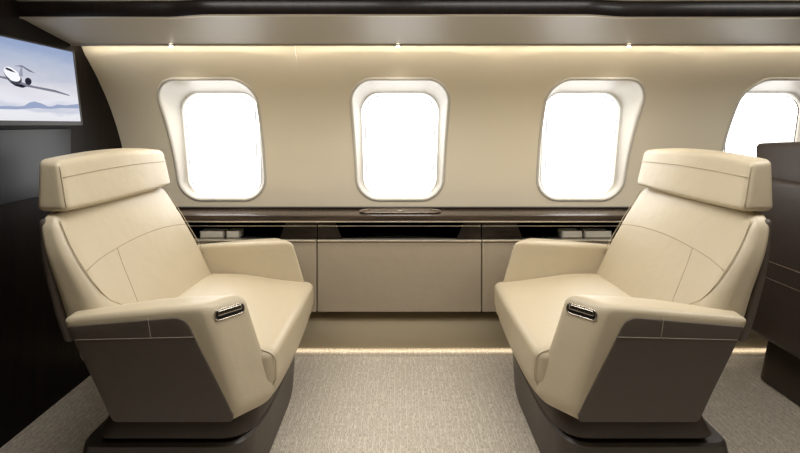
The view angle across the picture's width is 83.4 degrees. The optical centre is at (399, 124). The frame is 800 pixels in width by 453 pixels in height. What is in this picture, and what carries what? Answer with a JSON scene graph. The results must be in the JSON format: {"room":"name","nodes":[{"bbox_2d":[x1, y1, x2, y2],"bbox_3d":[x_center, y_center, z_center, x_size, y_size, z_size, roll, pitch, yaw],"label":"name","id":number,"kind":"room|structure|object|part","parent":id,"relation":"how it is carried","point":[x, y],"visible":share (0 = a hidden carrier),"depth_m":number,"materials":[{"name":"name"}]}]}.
{"room":"aircraft cabin","nodes":[
{"label":"aircraft cabin","id":0,"kind":"room"},
{"bbox_2d":[0,0,121,447],"bbox_3d":[-1.385,0.180,0.960,0.050,1.880,2.920,0,0,0],"label":"wall","id":1,"kind":"structure","parent":0,"point":[38,367],"depth_m":1.67,"materials":[{"name":"black plastic"}]},
{"bbox_2d":[0,129,70,204],"bbox_3d":[-1.353,0.142,1.370,0.010,0.255,0.940,0,0,0],"label":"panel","id":2,"kind":"structure","parent":1,"relation":"attached to","point":[22,151],"depth_m":1.62,"materials":[{"name":"black"}]},
{"bbox_2d":[0,34,82,124],"bbox_3d":[-1.332,-0.151,1.536,0.051,0.304,0.632,0,0,0],"label":"television","id":3,"kind":"object","parent":1,"relation":"attached to","point":[39,82],"visible":1,"depth_m":1.64,"materials":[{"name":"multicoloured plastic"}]},
{"bbox_2d":[17,0,799,16],"bbox_3d":[0.895,-0.415,1.611,4.510,0.058,0.103,0,0,0],"label":"trim","id":4,"kind":"structure","parent":1,"relation":"attached to","point":[195,7],"depth_m":1.58,"materials":[{"name":"black plastic"}]},
{"bbox_2d":[17,0,799,1],"bbox_3d":[0.895,-0.441,1.579,4.510,0.009,0.047,0,0,0],"label":"trim","id":5,"kind":"structure","parent":1,"relation":"attached to","point":[17,0],"depth_m":1.59,"materials":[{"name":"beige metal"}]},
{"bbox_2d":[20,14,799,18],"bbox_3d":[0.895,-0.386,1.592,4.510,0.009,0.048,0,0,0],"label":"trim","id":6,"kind":"structure","parent":1,"relation":"attached to","point":[202,15],"depth_m":1.58,"materials":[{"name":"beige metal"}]},
{"bbox_2d":[0,348,799,452],"bbox_3d":[0.745,1.100,0.925,4.810,0.001,2.850,0,0,0],"label":"floor","id":7,"kind":"structure","parent":0,"point":[343,400],"depth_m":1.74,"materials":[{"name":"carpet"}]},
{"bbox_2d":[38,148,313,452],"bbox_3d":[-0.719,0.594,1.630,0.721,1.012,0.779,0,0,0],"label":"lounge seat","id":8,"kind":"object","parent":7,"relation":"on","point":[186,346],"visible":1,"depth_m":1.33,"materials":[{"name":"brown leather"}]},
{"bbox_3d":[-0.926,0.485,1.630,0.265,0.470,0.668,0,0,0],"label":"backrest","id":9,"kind":"part","parent":8,"relation":"part of","materials":[{"name":"beige leather"}]},
{"bbox_3d":[-0.692,0.682,1.251,0.452,0.295,0.020,0,0,0],"label":"panel","id":10,"kind":"part","parent":8,"relation":"part of","materials":[{"name":"brown leather"}]},
{"bbox_3d":[-0.656,0.669,1.296,0.557,0.338,0.102,0,0,0],"label":"armrest","id":11,"kind":"part","parent":8,"relation":"part of","materials":[{"name":"beige leather"}]},
{"bbox_3d":[-0.650,0.862,1.630,0.470,0.093,0.676,0,0,0],"label":"seat frame","id":12,"kind":"part","parent":8,"relation":"part of","materials":[{"name":"brown"}]},
{"bbox_3d":[-0.487,0.530,1.286,0.008,0.015,0.074,0,0,43],"label":"release handle","id":13,"kind":"part","parent":8,"relation":"part of","materials":[{"name":"silver metal"}]},
{"bbox_2d":[178,273,312,392],"bbox_3d":[-0.589,0.759,1.630,0.462,0.281,0.606,0,0,0],"label":"seat cushion","id":14,"kind":"object","parent":8,"relation":"on","point":[279,305],"depth_m":1.63,"materials":[{"name":"beige leather"}]},
{"bbox_3d":[-0.656,0.669,1.964,0.557,0.338,0.102,0,0,0],"label":"armrest","id":15,"kind":"part","parent":8,"relation":"part of","materials":[{"name":"beige leather"}]},
{"bbox_2d":[493,148,771,452],"bbox_3d":[0.750,0.594,1.630,0.721,1.012,0.779,0,0,0],"label":"lounge seat","id":16,"kind":"object","parent":7,"relation":"on","point":[624,345],"visible":1,"depth_m":1.33,"materials":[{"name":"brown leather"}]},
{"bbox_3d":[0.688,0.669,1.964,0.557,0.338,0.102,0,0,0],"label":"armrest","id":17,"kind":"part","parent":16,"relation":"part of","materials":[{"name":"beige leather"}]},
{"bbox_2d":[494,273,630,396],"bbox_3d":[0.621,0.759,1.630,0.462,0.281,0.606,0,0,0],"label":"seat cushion","id":18,"kind":"object","parent":16,"relation":"on","point":[529,306],"depth_m":1.63,"materials":[{"name":"beige leather"}]},
{"bbox_3d":[0.519,0.530,1.286,0.008,0.015,0.074,0,0,-43],"label":"release handle","id":19,"kind":"part","parent":16,"relation":"part of","materials":[{"name":"silver metal"}]},
{"bbox_3d":[0.682,0.862,1.630,0.470,0.093,0.676,0,0,0],"label":"seat frame","id":20,"kind":"part","parent":16,"relation":"part of","materials":[{"name":"brown"}]},
{"bbox_3d":[0.688,0.669,1.296,0.557,0.338,0.102,0,0,0],"label":"armrest","id":21,"kind":"part","parent":16,"relation":"part of","materials":[{"name":"beige leather"}]},
{"bbox_3d":[0.724,0.682,1.251,0.452,0.295,0.020,0,0,0],"label":"panel","id":22,"kind":"part","parent":16,"relation":"part of","materials":[{"name":"brown leather"}]},
{"bbox_3d":[0.958,0.485,1.630,0.265,0.470,0.668,0,0,0],"label":"backrest","id":23,"kind":"part","parent":16,"relation":"part of","materials":[{"name":"beige leather"}]},
{"bbox_2d":[751,142,799,405],"bbox_3d":[1.870,0.581,1.630,0.744,1.038,0.779,0,0,0],"label":"cabinet","id":24,"kind":"object","parent":7,"relation":"on","point":[777,317],"visible":0.72,"depth_m":1.78,"materials":[{"name":"brown"}]},
{"bbox_2d":[81,46,799,206],"bbox_3d":[0.885,0.260,2.093,4.530,1.720,0.363,0,0,0],"label":"wall","id":25,"kind":"structure","parent":0,"point":[498,94],"depth_m":2.08,"materials":[{"name":"beige plastic"}]},
{"bbox_2d":[157,77,266,200],"bbox_3d":[-0.893,0.085,2.166,0.474,0.602,0.300,0,0,0],"label":"window","id":26,"kind":"structure","parent":25,"relation":"in","point":[173,93],"depth_m":2.21,"materials":[{"name":"beige plastic"}]},
{"bbox_2d":[185,222,317,311],"bbox_3d":[-0.870,0.664,2.170,0.961,0.422,0.171,0,0,0],"label":"lower cabinet","id":27,"kind":"object","parent":25,"relation":"attached to","point":[303,236],"visible":0.28,"depth_m":2.10,"materials":[{"name":"beige"}]},
{"bbox_2d":[200,228,228,237],"bbox_3d":[-0.888,0.518,2.150,0.113,0.034,0.060,0,0,0],"label":"tray","id":28,"kind":"object","parent":27,"relation":"in","point":[207,232],"visible":0.88,"depth_m":2.12,"materials":[{"name":"beige"}]},
{"bbox_2d":[226,228,243,237],"bbox_3d":[-0.789,0.518,2.150,0.062,0.034,0.060,0,0,0],"label":"tray","id":29,"kind":"object","parent":27,"relation":"in","point":[233,232],"visible":1,"depth_m":2.12,"materials":[{"name":"beige"}]},
{"bbox_2d":[317,222,480,311],"bbox_3d":[-0.003,0.664,2.170,0.763,0.422,0.171,0,0,0],"label":"lower cabinet","id":30,"kind":"object","parent":25,"relation":"attached to","point":[363,266],"visible":0.84,"depth_m":2.09,"materials":[{"name":"black plastic"},{"name":"satin champagne metal"},{"name":"taupe leather"}]},
{"bbox_2d":[349,77,450,200],"bbox_3d":[0.000,0.085,2.166,0.474,0.602,0.300,0,0,0],"label":"window","id":31,"kind":"structure","parent":25,"relation":"in","point":[365,88],"depth_m":2.21,"materials":[{"name":"beige plastic"}]},
{"bbox_2d":[176,207,631,221],"bbox_3d":[0.895,0.431,2.171,4.502,0.042,0.179,0,0,0],"label":"ledge","id":32,"kind":"object","parent":25,"relation":"attached to","point":[191,214],"visible":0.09,"depth_m":2.09,"materials":[{"name":"brown wood"}]},
{"bbox_2d":[359,209,440,213],"bbox_3d":[0.000,0.415,2.139,0.390,0.007,0.099,0,0,0],"label":"handle","id":33,"kind":"object","parent":32,"relation":"attached to","point":[365,211],"visible":1,"depth_m":2.14,"materials":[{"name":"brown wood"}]},
{"bbox_2d":[24,17,799,45],"bbox_3d":[0.895,-0.374,1.753,4.510,0.092,0.354,0,0,0],"label":"overhead panel","id":34,"kind":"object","parent":25,"relation":"attached to","point":[196,31],"depth_m":1.74,"materials":[{"name":"beige plastic"}]},
{"bbox_2d":[298,310,767,347],"bbox_3d":[0.895,0.999,2.187,4.510,0.163,0.106,0,0,0],"label":"baseboard","id":35,"kind":"structure","parent":25,"relation":"attached to","point":[481,329],"depth_m":2.15,"materials":[{"name":"beige"}]},
{"bbox_2d":[481,222,621,311],"bbox_3d":[0.864,0.664,2.170,0.960,0.422,0.171,0,0,0],"label":"lower cabinet","id":36,"kind":"object","parent":25,"relation":"attached to","point":[498,239],"visible":0.3,"depth_m":2.10,"materials":[{"name":"black plastic"},{"name":"satin champagne metal"},{"name":"taupe leather"}]},
{"bbox_2d":[558,228,581,237],"bbox_3d":[0.814,0.518,2.150,0.097,0.034,0.060,0,0,0],"label":"tray","id":37,"kind":"object","parent":36,"relation":"in","point":[562,232],"visible":1,"depth_m":2.12,"materials":[{"name":"beige"}]},
{"bbox_2d":[580,228,611,237],"bbox_3d":[0.936,0.518,2.150,0.128,0.034,0.060,0,0,0],"label":"tray","id":38,"kind":"object","parent":36,"relation":"in","point":[586,232],"visible":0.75,"depth_m":2.12,"materials":[{"name":"beige"}]},
{"bbox_2d":[536,77,645,200],"bbox_3d":[0.905,0.085,2.166,0.474,0.602,0.300,0,0,0],"label":"window","id":39,"kind":"structure","parent":25,"relation":"in","point":[629,93],"depth_m":2.21,"materials":[{"name":"beige plastic"}]},
{"bbox_2d":[721,77,799,151],"bbox_3d":[1.805,0.085,2.166,0.474,0.602,0.300,0,0,0],"label":"window","id":40,"kind":"structure","parent":25,"relation":"in","point":[790,86],"depth_m":2.17,"materials":[{"name":"beige plastic"}]}
]}

